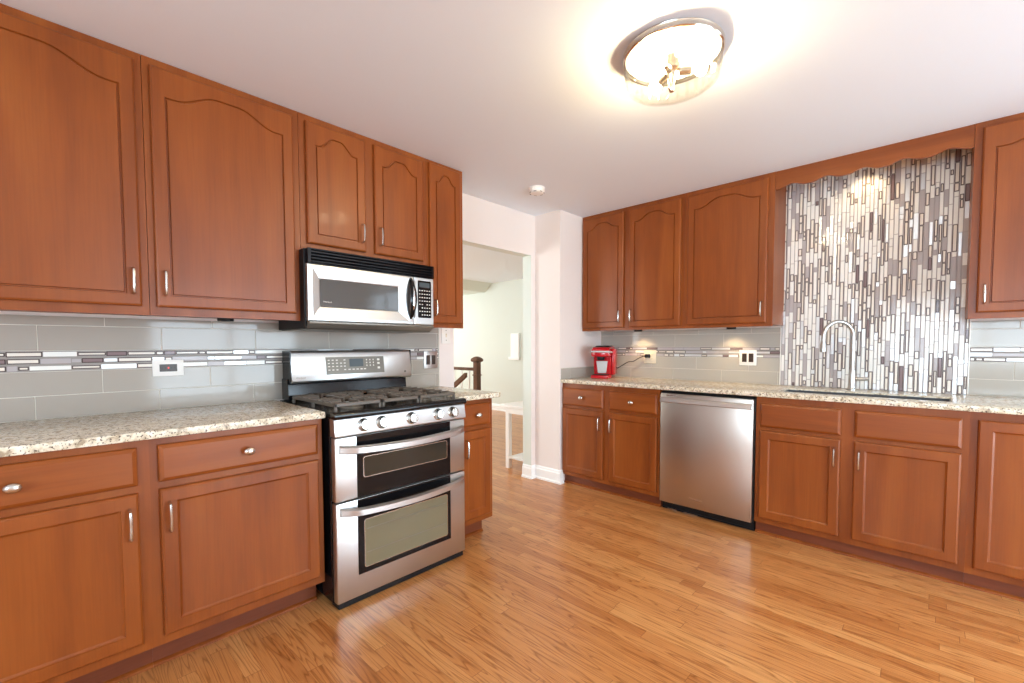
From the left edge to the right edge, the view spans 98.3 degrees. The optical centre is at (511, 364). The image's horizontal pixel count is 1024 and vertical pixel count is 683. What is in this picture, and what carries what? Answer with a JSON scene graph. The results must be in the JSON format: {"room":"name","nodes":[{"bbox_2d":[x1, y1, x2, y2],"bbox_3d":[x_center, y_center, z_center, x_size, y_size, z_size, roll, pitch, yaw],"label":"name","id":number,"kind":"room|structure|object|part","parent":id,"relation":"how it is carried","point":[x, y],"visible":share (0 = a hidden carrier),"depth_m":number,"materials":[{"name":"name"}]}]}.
{"room":"kitchen","nodes":[
{"label":"kitchen","id":0,"kind":"room"},
{"bbox_2d":[0,193,534,464],"bbox_3d":[-1.859,-0.049,1.918,0.100,2.365,5.900,2,3,44],"label":"wall","id":1,"kind":"structure","parent":0,"point":[488,225],"depth_m":3.73,"materials":[{"name":"beige paint"}]},
{"bbox_2d":[0,3,149,315],"bbox_3d":[-1.787,-0.705,1.623,0.368,1.027,0.654,2,3,44],"label":"upper cabinet","id":2,"kind":"object","parent":1,"relation":"attached to","point":[73,228],"visible":1,"depth_m":1.60,"materials":[{"name":"brown wood"}]},
{"bbox_3d":[-1.474,-0.327,1.726,0.036,0.108,0.011,2,3,44],"label":"handle","id":3,"kind":"part","parent":2,"relation":"part of","materials":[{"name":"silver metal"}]},
{"bbox_2d":[139,55,299,320],"bbox_3d":[-1.355,-0.726,2.077,0.368,1.027,0.595,2,3,44],"label":"upper cabinet","id":4,"kind":"object","parent":1,"relation":"attached to","point":[221,170],"visible":1,"depth_m":1.94,"materials":[{"name":"brown wood"}]},
{"bbox_3d":[-1.405,-0.330,1.798,0.036,0.108,0.011,2,3,44],"label":"handle","id":5,"kind":"part","parent":4,"relation":"part of","materials":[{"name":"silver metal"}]},
{"bbox_2d":[217,318,233,320],"bbox_3d":[-1.354,-0.214,2.094,0.068,0.020,0.068,2,3,44],"label":"puck light","id":6,"kind":"object","parent":4,"relation":"attached to","point":[218,319],"visible":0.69,"depth_m":2.07,"materials":[{"name":"black plastic"}]},
{"bbox_2d":[0,314,439,422],"bbox_3d":[-1.354,-0.013,2.371,0.008,0.421,2.389,2,3,44],"label":"backsplash","id":7,"kind":"structure","parent":1,"relation":"attached to","point":[51,367],"depth_m":2.03,"materials":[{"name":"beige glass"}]},
{"bbox_2d":[152,359,183,376],"bbox_3d":[-1.617,0.017,2.084,0.009,0.076,0.118,2,3,44],"label":"wall outlet","id":8,"kind":"object","parent":7,"relation":"attached to","point":[159,367],"visible":1,"depth_m":2.08,"materials":[{"name":"white plastic"}]},
{"bbox_2d":[159,364,176,371],"bbox_3d":[-1.616,0.017,2.083,0.003,0.034,0.066,2,3,44],"label":"receptacle","id":9,"kind":"object","parent":8,"relation":"attached to","point":[162,367],"depth_m":2.08,"materials":[{"name":"black plastic"}]},
{"bbox_2d":[424,351,436,368],"bbox_3d":[-0.582,-0.032,3.171,0.009,0.124,0.114,2,3,44],"label":"wall outlet","id":10,"kind":"object","parent":7,"relation":"attached to","point":[430,357],"visible":1,"depth_m":3.17,"materials":[{"name":"silver metal"}]},
{"bbox_2d":[426,355,429,364],"bbox_3d":[-0.597,-0.031,3.153,0.003,0.066,0.033,2,3,44],"label":"receptacle","id":11,"kind":"object","parent":10,"relation":"attached to","point":[427,356],"depth_m":3.15,"materials":[{"name":"black plastic"}]},
{"bbox_3d":[-0.533,-0.052,3.233,0.008,0.421,0.008,2,3,44],"label":"edge trim","id":12,"kind":"part","parent":7,"relation":"part of","materials":[{"name":"beige tile"}]},
{"bbox_2d":[297,112,426,265],"bbox_3d":[-0.887,-0.925,2.561,0.368,0.672,0.761,2,3,44],"label":"upper cabinet","id":13,"kind":"object","parent":1,"relation":"attached to","point":[359,194],"visible":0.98,"depth_m":2.41,"materials":[{"name":"brown wood"}]},
{"bbox_3d":[-0.919,-0.917,2.327,0.020,0.605,0.317,2,3,44],"label":"door","id":14,"kind":"part","parent":13,"relation":"part of","materials":[{"name":"brown wood"}]},
{"bbox_2d":[279,247,433,332],"bbox_3d":[-0.863,-0.388,2.548,0.435,0.398,0.759,2,3,44],"label":"microwave","id":15,"kind":"object","parent":13,"relation":"attached to","point":[340,292],"visible":0.99,"depth_m":2.37,"materials":[{"name":"silver plastic"}]},
{"bbox_3d":[-0.795,-0.364,2.390,0.030,0.280,0.609,2,3,44],"label":"door","id":16,"kind":"part","parent":15,"relation":"part of","materials":[{"name":"silver metal"}]},
{"bbox_3d":[-0.579,-0.383,2.570,0.050,0.238,0.046,2,3,44],"label":"handle","id":17,"kind":"part","parent":15,"relation":"part of","materials":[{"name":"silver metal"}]},
{"bbox_3d":[-0.536,-0.376,2.662,0.030,0.280,0.137,2,3,44],"label":"control panel","id":18,"kind":"part","parent":15,"relation":"part of","materials":[{"name":"silver metal"}]},
{"bbox_3d":[-0.808,-0.715,2.412,0.036,0.108,0.011,2,3,44],"label":"handle","id":19,"kind":"part","parent":13,"relation":"part of","materials":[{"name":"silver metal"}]},
{"bbox_3d":[-0.733,-0.718,2.490,0.036,0.108,0.011,2,3,44],"label":"handle","id":20,"kind":"part","parent":13,"relation":"part of","materials":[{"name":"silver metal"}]},
{"bbox_3d":[-0.660,-0.929,2.599,0.020,0.605,0.325,2,3,44],"label":"door","id":21,"kind":"part","parent":13,"relation":"part of","materials":[{"name":"brown wood"}]},
{"bbox_2d":[426,159,462,328],"bbox_3d":[-0.523,-0.759,2.951,0.368,1.039,0.289,2,3,44],"label":"upper cabinet","id":22,"kind":"object","parent":1,"relation":"attached to","point":[443,183],"visible":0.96,"depth_m":2.84,"materials":[{"name":"brown wood"}]},
{"bbox_2d":[441,328,449,343],"bbox_3d":[-0.486,-0.213,3.273,0.014,0.120,0.080,2,3,44],"label":"light switch","id":23,"kind":"object","parent":1,"relation":"attached to","point":[445,332],"visible":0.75,"depth_m":3.27,"materials":[{"name":"white plastic"}]},
{"bbox_2d":[454,279,522,403],"bbox_3d":[0.004,-0.316,8.007,5.800,2.365,0.100,2,3,44],"label":"wall","id":24,"kind":"structure","parent":0,"point":[490,317],"depth_m":8.24,"materials":[{"name":"white paint"}]},
{"bbox_2d":[463,279,491,294],"bbox_3d":[-2.453,-1.402,7.672,2.240,0.155,3.700,2,3,44],"label":"ceiling","id":25,"kind":"structure","parent":24,"relation":"attached to","point":[469,286],"depth_m":8.11,"materials":[{"name":"white paint"}]},
{"bbox_2d":[492,403,505,411],"bbox_3d":[0.001,0.810,7.976,5.500,0.118,0.024,2,3,44],"label":"baseboard","id":26,"kind":"structure","parent":24,"relation":"attached to","point":[497,407],"depth_m":8.22,"materials":[{"name":"white wood"}]},
{"bbox_2d":[508,333,519,359],"bbox_3d":[0.045,-0.313,7.861,0.260,0.470,0.054,2,3,44],"label":"wall box","id":27,"kind":"object","parent":24,"relation":"attached to","point":[515,337],"visible":1,"depth_m":7.83,"materials":[{"name":"white plastic"}]},
{"bbox_2d":[0,0,1023,282],"bbox_3d":[-1.042,-1.332,3.016,11.100,0.100,8.700,2,3,44],"label":"ceiling","id":28,"kind":"structure","parent":0,"point":[511,96],"depth_m":1.91,"materials":[{"name":"white paint"}]},
{"bbox_2d":[529,185,544,195],"bbox_3d":[0.183,-1.275,3.262,0.120,0.042,0.120,2,3,44],"label":"smoke detector","id":29,"kind":"object","parent":28,"relation":"attached to","point":[536,190],"visible":1,"depth_m":3.22,"materials":[{"name":"white plastic"}]},
{"bbox_2d":[623,17,724,106],"bbox_3d":[0.632,-1.153,1.749,0.378,0.156,0.378,2,3,44],"label":"ceiling light","id":30,"kind":"object","parent":28,"relation":"attached to","point":[669,53],"visible":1,"depth_m":1.71,"materials":[{"name":"white glass"}]},
{"bbox_2d":[649,74,667,93],"bbox_3d":[0.609,-1.157,1.824,0.100,0.050,0.075,2,3,44],"label":"bulb","id":31,"kind":"object","parent":30,"relation":"attached to","point":[655,86],"depth_m":1.83,"materials":[{"name":"beige glass"}]},
{"bbox_2d":[654,52,672,72],"bbox_3d":[0.579,-1.151,1.690,0.050,0.050,0.103,2,3,44],"label":"bulb","id":32,"kind":"object","parent":30,"relation":"attached to","point":[660,59],"depth_m":1.67,"materials":[{"name":"beige glass"}]},
{"bbox_3d":[0.632,-1.147,1.750,0.064,0.142,0.064,2,3,44],"label":"stem","id":33,"kind":"part","parent":30,"relation":"part of","materials":[{"name":"silver metal"}]},
{"bbox_2d":[679,61,706,75],"bbox_3d":[0.708,-1.153,1.734,0.098,0.050,0.078,2,3,44],"label":"bulb","id":34,"kind":"object","parent":30,"relation":"attached to","point":[700,68],"depth_m":1.72,"materials":[{"name":"beige"}]},
{"bbox_2d":[118,410,1023,682],"bbox_3d":[-1.036,1.131,3.123,11.100,0.100,8.700,2,3,44],"label":"floor","id":35,"kind":"structure","parent":0,"point":[565,582],"depth_m":1.95,"materials":[{"name":"brown wood"}]},
{"bbox_2d":[0,440,155,682],"bbox_3d":[-1.708,0.708,1.548,0.662,0.884,0.640,2,3,44],"label":"base cabinet","id":36,"kind":"object","parent":35,"relation":"on","point":[77,600],"visible":0.98,"depth_m":1.44,"materials":[{"name":"brown wood"}]},
{"bbox_3d":[-1.484,0.368,1.316,0.034,0.032,0.041,2,3,44],"label":"knob","id":37,"kind":"part","parent":36,"relation":"part of","materials":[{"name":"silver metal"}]},
{"bbox_3d":[-1.504,0.367,1.335,0.020,0.134,0.576,2,3,44],"label":"drawer","id":38,"kind":"part","parent":36,"relation":"part of","materials":[{"name":"brown wood"}]},
{"bbox_3d":[-1.576,1.146,1.442,0.012,0.016,0.640,2,3,44],"label":"shoe molding","id":39,"kind":"part","parent":36,"relation":"part of","materials":[{"name":"brown wood"}]},
{"bbox_3d":[-1.303,0.555,1.514,0.036,0.116,0.011,2,3,44],"label":"handle","id":40,"kind":"part","parent":36,"relation":"part of","materials":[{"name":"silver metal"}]},
{"bbox_2d":[0,400,324,457],"bbox_3d":[-1.509,0.240,1.756,0.644,0.030,1.268,2,3,44],"label":"countertop","id":41,"kind":"structure","parent":36,"relation":"on","point":[56,434],"depth_m":1.68,"materials":[{"name":"beige stone"}]},
{"bbox_2d":[148,419,324,666],"bbox_3d":[-1.277,0.687,2.001,0.662,0.884,0.613,2,3,44],"label":"base cabinet","id":42,"kind":"object","parent":35,"relation":"on","point":[237,514],"visible":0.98,"depth_m":1.77,"materials":[{"name":"brown wood"}]},
{"bbox_3d":[-1.227,0.551,1.593,0.036,0.116,0.011,2,3,44],"label":"handle","id":43,"kind":"part","parent":42,"relation":"part of","materials":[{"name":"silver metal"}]},
{"bbox_3d":[-1.145,1.126,1.895,0.012,0.016,0.613,2,3,44],"label":"shoe molding","id":44,"kind":"part","parent":42,"relation":"part of","materials":[{"name":"brown wood"}]},
{"bbox_3d":[-1.070,0.346,1.790,0.020,0.134,0.567,2,3,44],"label":"drawer","id":45,"kind":"part","parent":42,"relation":"part of","materials":[{"name":"brown wood"}]},
{"bbox_3d":[-1.069,0.709,1.806,0.020,0.540,0.567,2,3,44],"label":"door","id":46,"kind":"part","parent":42,"relation":"part of","materials":[{"name":"brown wood"}]},
{"bbox_3d":[-1.051,0.347,1.772,0.034,0.032,0.041,2,3,44],"label":"knob","id":47,"kind":"part","parent":42,"relation":"part of","materials":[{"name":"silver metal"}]},
{"bbox_2d":[280,350,465,609],"bbox_3d":[-0.741,0.515,2.467,0.756,1.184,0.782,2,3,44],"label":"stove","id":48,"kind":"object","parent":35,"relation":"on","point":[393,452],"visible":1,"depth_m":2.24,"materials":[{"name":"silver metal"}]},
{"bbox_3d":[-0.805,0.204,2.209,0.124,0.017,0.124,2,3,44],"label":"burner","id":49,"kind":"part","parent":48,"relation":"part of","materials":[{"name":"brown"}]},
{"bbox_3d":[-0.924,0.004,2.630,0.004,0.100,0.364,-8,-4,44],"label":"control panel","id":50,"kind":"part","parent":48,"relation":"part of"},
{"bbox_3d":[-0.679,0.280,2.053,0.038,0.062,0.062,-10,-5,44],"label":"knob","id":51,"kind":"part","parent":48,"relation":"part of","materials":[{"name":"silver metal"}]},
{"bbox_2d":[280,394,465,419],"bbox_3d":[-0.760,0.209,2.458,0.664,0.033,0.762,2,3,44],"label":"cooktop","id":52,"kind":"object","parent":48,"relation":"in","point":[383,409],"depth_m":2.23,"materials":[{"name":"black metal"}]},
{"bbox_3d":[-0.614,0.277,2.121,0.062,0.062,0.038,-3,-5,-44],"label":"knob","id":53,"kind":"part","parent":48,"relation":"part of","materials":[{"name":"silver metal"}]},
{"bbox_3d":[-0.545,0.467,2.265,0.042,0.293,0.754,2,3,44],"label":"oven door","id":54,"kind":"part","parent":48,"relation":"part of","materials":[{"name":"silver metal"}]},
{"bbox_3d":[-0.560,1.097,2.308,0.070,0.028,0.738,2,3,44],"label":"kick panel","id":55,"kind":"part","parent":48,"relation":"part of","materials":[{"name":"black plastic"}]},
{"bbox_3d":[-0.542,0.275,2.254,0.054,0.082,0.758,2,3,44],"label":"knob panel","id":56,"kind":"part","parent":48,"relation":"part of","materials":[{"name":"silver metal"}]},
{"bbox_3d":[-0.544,0.850,2.282,0.042,0.462,0.754,2,3,44],"label":"oven door","id":57,"kind":"part","parent":48,"relation":"part of","materials":[{"name":"silver metal"}]},
{"bbox_3d":[-0.503,0.381,2.221,0.080,0.051,0.718,2,3,44],"label":"handle","id":58,"kind":"part","parent":48,"relation":"part of","materials":[{"name":"silver metal"}]},
{"bbox_3d":[-0.503,0.667,2.233,0.080,0.051,0.718,2,3,44],"label":"handle","id":59,"kind":"part","parent":48,"relation":"part of","materials":[{"name":"silver metal"}]},
{"bbox_3d":[-0.530,0.468,2.249,0.004,0.289,0.546,2,3,44],"label":"door glass","id":60,"kind":"part","parent":48,"relation":"part of","materials":[{"name":"black glass"}]},
{"bbox_3d":[-0.529,0.800,2.263,0.004,0.356,0.546,2,3,44],"label":"door glass","id":61,"kind":"part","parent":48,"relation":"part of","materials":[{"name":"glass"}]},
{"bbox_3d":[-0.499,0.272,2.242,0.038,0.062,0.062,-10,-5,43],"label":"knob","id":62,"kind":"part","parent":48,"relation":"part of","materials":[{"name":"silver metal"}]},
{"bbox_3d":[-0.384,0.266,2.362,0.062,0.062,0.038,-3,-5,-44],"label":"knob","id":63,"kind":"part","parent":48,"relation":"part of","materials":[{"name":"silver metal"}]},
{"bbox_3d":[-0.316,0.263,2.434,0.038,0.062,0.062,-10,-5,43],"label":"knob","id":64,"kind":"part","parent":48,"relation":"part of","materials":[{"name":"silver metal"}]},
{"bbox_2d":[454,356,482,389],"bbox_3d":[-1.040,0.416,6.472,1.561,1.080,0.251,2,3,44],"label":"stair railing","id":65,"kind":"object","parent":35,"relation":"on","point":[476,369],"visible":0.38,"depth_m":5.99,"materials":[{"name":"brown wood"}]},
{"bbox_3d":[-1.072,0.528,6.369,1.262,0.865,0.050,2,3,44],"label":"sloped handrail","id":66,"kind":"part","parent":65,"relation":"part of","materials":[{"name":"brown wood"}]},
{"bbox_3d":[-1.032,0.048,6.537,1.462,0.040,0.060,2,3,44],"label":"handrail","id":67,"kind":"part","parent":65,"relation":"part of","materials":[{"name":"brown wood"}]},
{"bbox_3d":[-0.474,0.424,6.023,0.122,1.060,0.122,2,3,44],"label":"newel post","id":68,"kind":"part","parent":65,"relation":"part of","materials":[{"name":"brown wood"}]},
{"bbox_2d":[462,398,491,537],"bbox_3d":[-0.426,0.646,2.895,0.662,0.884,0.292,2,3,44],"label":"base cabinet","id":69,"kind":"object","parent":35,"relation":"on","point":[477,470],"visible":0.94,"depth_m":2.71,"materials":[{"name":"brown wood"}]},
{"bbox_2d":[420,386,500,400],"bbox_3d":[-0.421,0.188,2.897,0.647,0.030,0.338,2,3,44],"label":"countertop","id":70,"kind":"structure","parent":69,"relation":"on","point":[468,394],"depth_m":2.77,"materials":[{"name":"beige stone"}]},
{"bbox_3d":[-0.262,0.505,2.607,0.036,0.116,0.011,2,3,44],"label":"handle","id":71,"kind":"part","parent":69,"relation":"part of","materials":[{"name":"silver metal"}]},
{"bbox_3d":[-0.294,1.085,2.789,0.012,0.016,0.292,2,3,44],"label":"shoe molding","id":72,"kind":"part","parent":69,"relation":"part of","materials":[{"name":"brown wood"}]},
{"bbox_3d":[-0.219,0.306,2.685,0.020,0.134,0.237,2,3,44],"label":"drawer","id":73,"kind":"part","parent":69,"relation":"part of","materials":[{"name":"brown wood"}]},
{"bbox_3d":[-0.218,0.668,2.701,0.020,0.540,0.237,2,3,44],"label":"door","id":74,"kind":"part","parent":69,"relation":"part of","materials":[{"name":"brown wood"}]},
{"bbox_2d":[500,401,522,467],"bbox_3d":[0.211,0.704,4.482,0.370,0.630,0.565,2,3,44],"label":"console table","id":75,"kind":"object","parent":35,"relation":"on","point":[512,407],"visible":0.27,"depth_m":4.35,"materials":[{"name":"white wood"}]},
{"bbox_3d":[-0.032,0.724,4.376,0.045,0.600,0.045,2,3,44],"label":"leg","id":76,"kind":"part","parent":75,"relation":"part of","materials":[{"name":"white wood"}]},
{"bbox_2d":[509,453,522,460],"bbox_3d":[0.217,0.909,4.483,0.190,0.020,0.520,2,3,44],"label":"shelf","id":77,"kind":"object","parent":75,"relation":"attached to","point":[519,456],"depth_m":4.34,"materials":[{"name":"white wood"}]},
{"bbox_2d":[535,210,600,480],"bbox_3d":[0.541,-0.155,4.236,0.380,2.365,0.770,2,3,44],"label":"wall pier","id":78,"kind":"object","parent":35,"relation":"on","point":[560,340],"visible":0.57,"depth_m":3.92,"materials":[{"name":"beige paint"}]},
{"bbox_2d":[521,464,563,484],"bbox_3d":[0.269,0.981,3.977,0.415,0.118,0.081,2,3,36],"label":"baseboard","id":79,"kind":"object","parent":78,"relation":"attached to","point":[552,475],"visible":1,"depth_m":3.99,"materials":[{"name":"white wood"}]},
{"bbox_2d":[562,383,664,506],"bbox_3d":[0.957,0.605,3.778,0.893,0.884,0.662,2,3,44],"label":"base cabinet","id":80,"kind":"object","parent":35,"relation":"on","point":[611,434],"visible":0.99,"depth_m":3.52,"materials":[{"name":"brown wood"}]},
{"bbox_3d":[0.591,0.280,3.718,0.403,0.150,0.020,2,3,44],"label":"drawer","id":81,"kind":"part","parent":80,"relation":"part of","materials":[{"name":"brown wood"}]},
{"bbox_3d":[0.592,0.656,3.734,0.403,0.557,0.020,2,3,44],"label":"door","id":82,"kind":"part","parent":80,"relation":"part of","materials":[{"name":"brown wood"}]},
{"bbox_3d":[0.788,1.047,3.619,0.893,0.016,0.012,2,3,44],"label":"shoe molding","id":83,"kind":"part","parent":80,"relation":"part of","materials":[{"name":"brown wood"}]},
{"bbox_3d":[0.925,0.669,3.418,0.407,0.557,0.020,2,3,44],"label":"door","id":84,"kind":"part","parent":80,"relation":"part of","materials":[{"name":"brown wood"}]},
{"bbox_3d":[0.924,0.293,3.401,0.407,0.150,0.020,2,3,44],"label":"drawer","id":85,"kind":"part","parent":80,"relation":"part of","materials":[{"name":"brown wood"}]},
{"bbox_2d":[560,376,1023,414],"bbox_3d":[1.770,0.178,3.001,3.119,0.030,0.644,2,3,44],"label":"countertop","id":86,"kind":"structure","parent":80,"relation":"on","point":[959,402],"depth_m":2.72,"materials":[{"name":"beige stone"}]},
{"bbox_2d":[590,346,649,378],"bbox_3d":[0.958,-0.021,3.931,0.480,0.290,0.306,1,3,26],"label":"coffee maker","id":87,"kind":"object","parent":86,"relation":"on","point":[605,357],"visible":1,"depth_m":3.94,"materials":[{"name":"red plastic"}]},
{"bbox_3d":[0.784,-0.110,3.910,0.183,0.020,0.120,1,3,26],"label":"handle","id":88,"kind":"part","parent":87,"relation":"part of","materials":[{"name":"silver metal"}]},
{"bbox_3d":[0.923,-0.024,3.995,0.022,0.232,0.130,1,3,26],"label":"water tank","id":89,"kind":"part","parent":87,"relation":"part of","materials":[{"name":"red plastic"}]},
{"bbox_2d":[820,320,868,389],"bbox_3d":[2.158,-0.062,2.885,0.279,0.457,0.081,1,3,16],"label":"faucet","id":90,"kind":"object","parent":86,"relation":"on","point":[852,378],"visible":1,"depth_m":2.87,"materials":[{"name":"silver metal"}]},
{"bbox_3d":[2.253,0.095,2.850,0.024,0.025,0.074,-2,3,-43],"label":"lever","id":91,"kind":"part","parent":90,"relation":"part of","materials":[{"name":"silver metal"}]},
{"bbox_2d":[784,390,950,401],"bbox_3d":[2.070,0.290,2.646,0.800,0.206,0.275,2,3,44],"label":"sink","id":92,"kind":"object","parent":86,"relation":"in","point":[800,391],"visible":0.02,"depth_m":2.70,"materials":[{"name":"silver metal"}]},
{"bbox_2d":[660,390,756,530],"bbox_3d":[1.516,0.631,3.252,0.628,0.870,0.643,2,3,44],"label":"dishwasher","id":93,"kind":"object","parent":35,"relation":"on","point":[708,440],"visible":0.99,"depth_m":3.01,"materials":[{"name":"silver metal"}]},
{"bbox_3d":[1.299,0.264,3.012,0.608,0.038,0.020,2,3,44],"label":"handle","id":94,"kind":"part","parent":93,"relation":"part of","materials":[{"name":"silver metal"}]},
{"bbox_2d":[662,390,756,398],"bbox_3d":[1.533,0.596,3.271,0.624,0.802,0.590,2,3,44],"label":"tub","id":95,"kind":"object","parent":93,"relation":"in","point":[666,391],"depth_m":3.02,"materials":[{"name":"black plastic"}]},
{"bbox_3d":[1.375,1.040,3.117,0.620,0.066,0.079,2,3,44],"label":"kick plate","id":96,"kind":"part","parent":93,"relation":"part of","materials":[{"name":"black plastic"}]},
{"bbox_2d":[754,397,970,585],"bbox_3d":[2.087,0.648,2.704,0.945,0.884,0.662,2,3,44],"label":"base cabinet","id":97,"kind":"object","parent":35,"relation":"on","point":[883,485],"visible":0.97,"depth_m":2.44,"materials":[{"name":"brown wood"}]},
{"bbox_3d":[1.715,0.700,2.666,0.413,0.557,0.020,2,3,44],"label":"door","id":98,"kind":"part","parent":97,"relation":"part of","materials":[{"name":"brown wood"}]},
{"bbox_3d":[1.714,0.323,2.650,0.413,0.150,0.020,2,3,44],"label":"drawer","id":99,"kind":"part","parent":97,"relation":"part of","materials":[{"name":"brown wood"}]},
{"bbox_3d":[1.827,0.530,2.514,0.011,0.116,0.036,2,3,44],"label":"handle","id":100,"kind":"part","parent":97,"relation":"part of","materials":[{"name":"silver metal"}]},
{"bbox_3d":[1.908,0.533,2.437,0.011,0.116,0.036,2,3,44],"label":"handle","id":101,"kind":"part","parent":97,"relation":"part of","materials":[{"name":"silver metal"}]},
{"bbox_3d":[1.919,1.090,2.545,0.945,0.016,0.012,2,3,44],"label":"shoe molding","id":102,"kind":"part","parent":97,"relation":"part of","materials":[{"name":"brown wood"}]},
{"bbox_3d":[2.062,0.713,2.337,0.423,0.557,0.020,2,3,44],"label":"door","id":103,"kind":"part","parent":97,"relation":"part of","materials":[{"name":"brown wood"}]},
{"bbox_3d":[2.061,0.337,2.321,0.423,0.150,0.020,2,3,44],"label":"drawer","id":104,"kind":"part","parent":97,"relation":"part of","materials":[{"name":"brown wood"}]},
{"bbox_2d":[963,412,1023,601],"bbox_3d":[2.667,0.669,2.178,0.620,0.884,0.626,2,3,44],"label":"base cabinet","id":105,"kind":"object","parent":35,"relation":"on","point":[994,539],"visible":0.91,"depth_m":2.11,"materials":[{"name":"brown wood"}]},
{"bbox_3d":[2.486,1.112,2.006,0.620,0.016,0.012,2,3,44],"label":"shoe molding","id":106,"kind":"part","parent":105,"relation":"part of","materials":[{"name":"brown wood"}]},
{"bbox_2d":[601,317,1023,397],"bbox_3d":[2.722,-0.090,2.612,5.020,2.365,0.120,2,3,44],"label":"wall","id":107,"kind":"structure","parent":0,"point":[989,319],"depth_m":3.34,"materials":[{"name":"beige paint"}]},
{"bbox_2d":[561,366,593,378],"bbox_3d":[0.645,0.070,4.073,0.008,0.097,0.637,2,3,44],"label":"backsplash","id":108,"kind":"structure","parent":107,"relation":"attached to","point":[586,371],"depth_m":4.01,"materials":[{"name":"grey stone"}]},
{"bbox_2d":[582,193,685,330],"bbox_3d":[1.071,-0.807,3.809,0.937,1.027,0.368,2,3,44],"label":"upper cabinet","id":109,"kind":"object","parent":107,"relation":"attached to","point":[634,256],"visible":1,"depth_m":3.65,"materials":[{"name":"brown wood"}]},
{"bbox_3d":[0.795,-0.804,3.882,0.410,0.972,0.020,2,3,44],"label":"door","id":110,"kind":"part","parent":109,"relation":"part of","materials":[{"name":"brown wood"}]},
{"bbox_3d":[1.139,-0.791,3.554,0.436,0.972,0.020,2,3,44],"label":"door","id":111,"kind":"part","parent":109,"relation":"part of","materials":[{"name":"brown wood"}]},
{"bbox_2d":[601,327,780,384],"bbox_3d":[1.415,-0.081,3.768,1.517,0.421,0.007,2,3,44],"label":"backsplash","id":112,"kind":"structure","parent":107,"relation":"attached to","point":[701,354],"depth_m":3.64,"materials":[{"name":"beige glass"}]},
{"bbox_2d":[644,350,655,363],"bbox_3d":[1.226,-0.066,3.937,0.118,0.118,0.009,2,3,44],"label":"wall outlet","id":113,"kind":"object","parent":112,"relation":"attached to","point":[652,359],"visible":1,"depth_m":3.93,"materials":[{"name":"beige plastic"}]},
{"bbox_2d":[650,353,653,360],"bbox_3d":[1.241,-0.066,3.920,0.032,0.066,0.003,2,3,44],"label":"receptacle","id":114,"kind":"object","parent":113,"relation":"attached to","point":[651,354],"depth_m":3.92,"materials":[{"name":"white plastic"}]},
{"bbox_2d":[739,350,756,365],"bbox_3d":[1.804,-0.050,3.388,0.122,0.118,0.009,2,3,44],"label":"wall outlet","id":115,"kind":"object","parent":112,"relation":"attached to","point":[746,357],"visible":1,"depth_m":3.38,"materials":[{"name":"white plastic"}]},
{"bbox_2d":[742,353,746,361],"bbox_3d":[1.785,-0.051,3.402,0.033,0.066,0.003,2,3,44],"label":"receptacle","id":116,"kind":"object","parent":115,"relation":"attached to","point":[744,355],"depth_m":3.40,"materials":[{"name":"black plastic"}]},
{"bbox_2d":[749,353,753,361],"bbox_3d":[1.819,-0.049,3.370,0.033,0.066,0.003,2,3,44],"label":"receptacle","id":117,"kind":"object","parent":115,"relation":"attached to","point":[751,355],"depth_m":3.37,"materials":[{"name":"black plastic"}]},
{"bbox_2d":[684,172,786,328],"bbox_3d":[1.631,-0.785,3.278,0.604,1.027,0.368,2,3,44],"label":"upper cabinet","id":118,"kind":"object","parent":107,"relation":"attached to","point":[735,231],"visible":1,"depth_m":3.14,"materials":[{"name":"brown wood"}]},
{"bbox_2d":[776,124,974,189],"bbox_3d":[2.103,-1.214,2.648,0.920,0.118,0.018,2,3,44],"label":"valance","id":119,"kind":"object","parent":118,"relation":"attached to","point":[924,147],"visible":1,"depth_m":2.58,"materials":[{"name":"brown wood"}]},
{"bbox_2d":[779,149,971,394],"bbox_3d":[2.314,-0.559,2.890,0.968,1.448,0.009,2,3,44],"label":"mosaic panel","id":120,"kind":"object","parent":107,"relation":"attached to","point":[883,252],"visible":0.91,"depth_m":2.83,"materials":[{"name":"grey tile"}]},
{"bbox_3d":[1.966,-0.059,3.243,0.006,0.421,0.009,2,3,44],"label":"edge trim","id":121,"kind":"part","parent":120,"relation":"part of","materials":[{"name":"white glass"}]},
{"bbox_3d":[2.664,-0.036,2.581,0.006,0.428,0.009,2,3,44],"label":"edge trim","id":122,"kind":"part","parent":120,"relation":"part of","materials":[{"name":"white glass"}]},
{"bbox_2d":[965,112,1023,318],"bbox_3d":[2.748,-0.746,2.216,0.633,1.019,0.368,2,3,44],"label":"upper cabinet","id":123,"kind":"object","parent":107,"relation":"attached to","point":[995,257],"visible":1,"depth_m":2.27,"materials":[{"name":"brown wood"}]},
{"bbox_3d":[2.446,-0.366,2.292,0.011,0.108,0.036,2,3,44],"label":"handle","id":124,"kind":"part","parent":123,"relation":"part of","materials":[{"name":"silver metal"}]},
{"bbox_2d":[968,320,1023,397],"bbox_3d":[2.893,-0.027,2.364,0.626,0.428,0.007,2,3,44],"label":"backsplash","id":125,"kind":"structure","parent":107,"relation":"attached to","point":[996,366],"depth_m":2.50,"materials":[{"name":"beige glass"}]}
]}

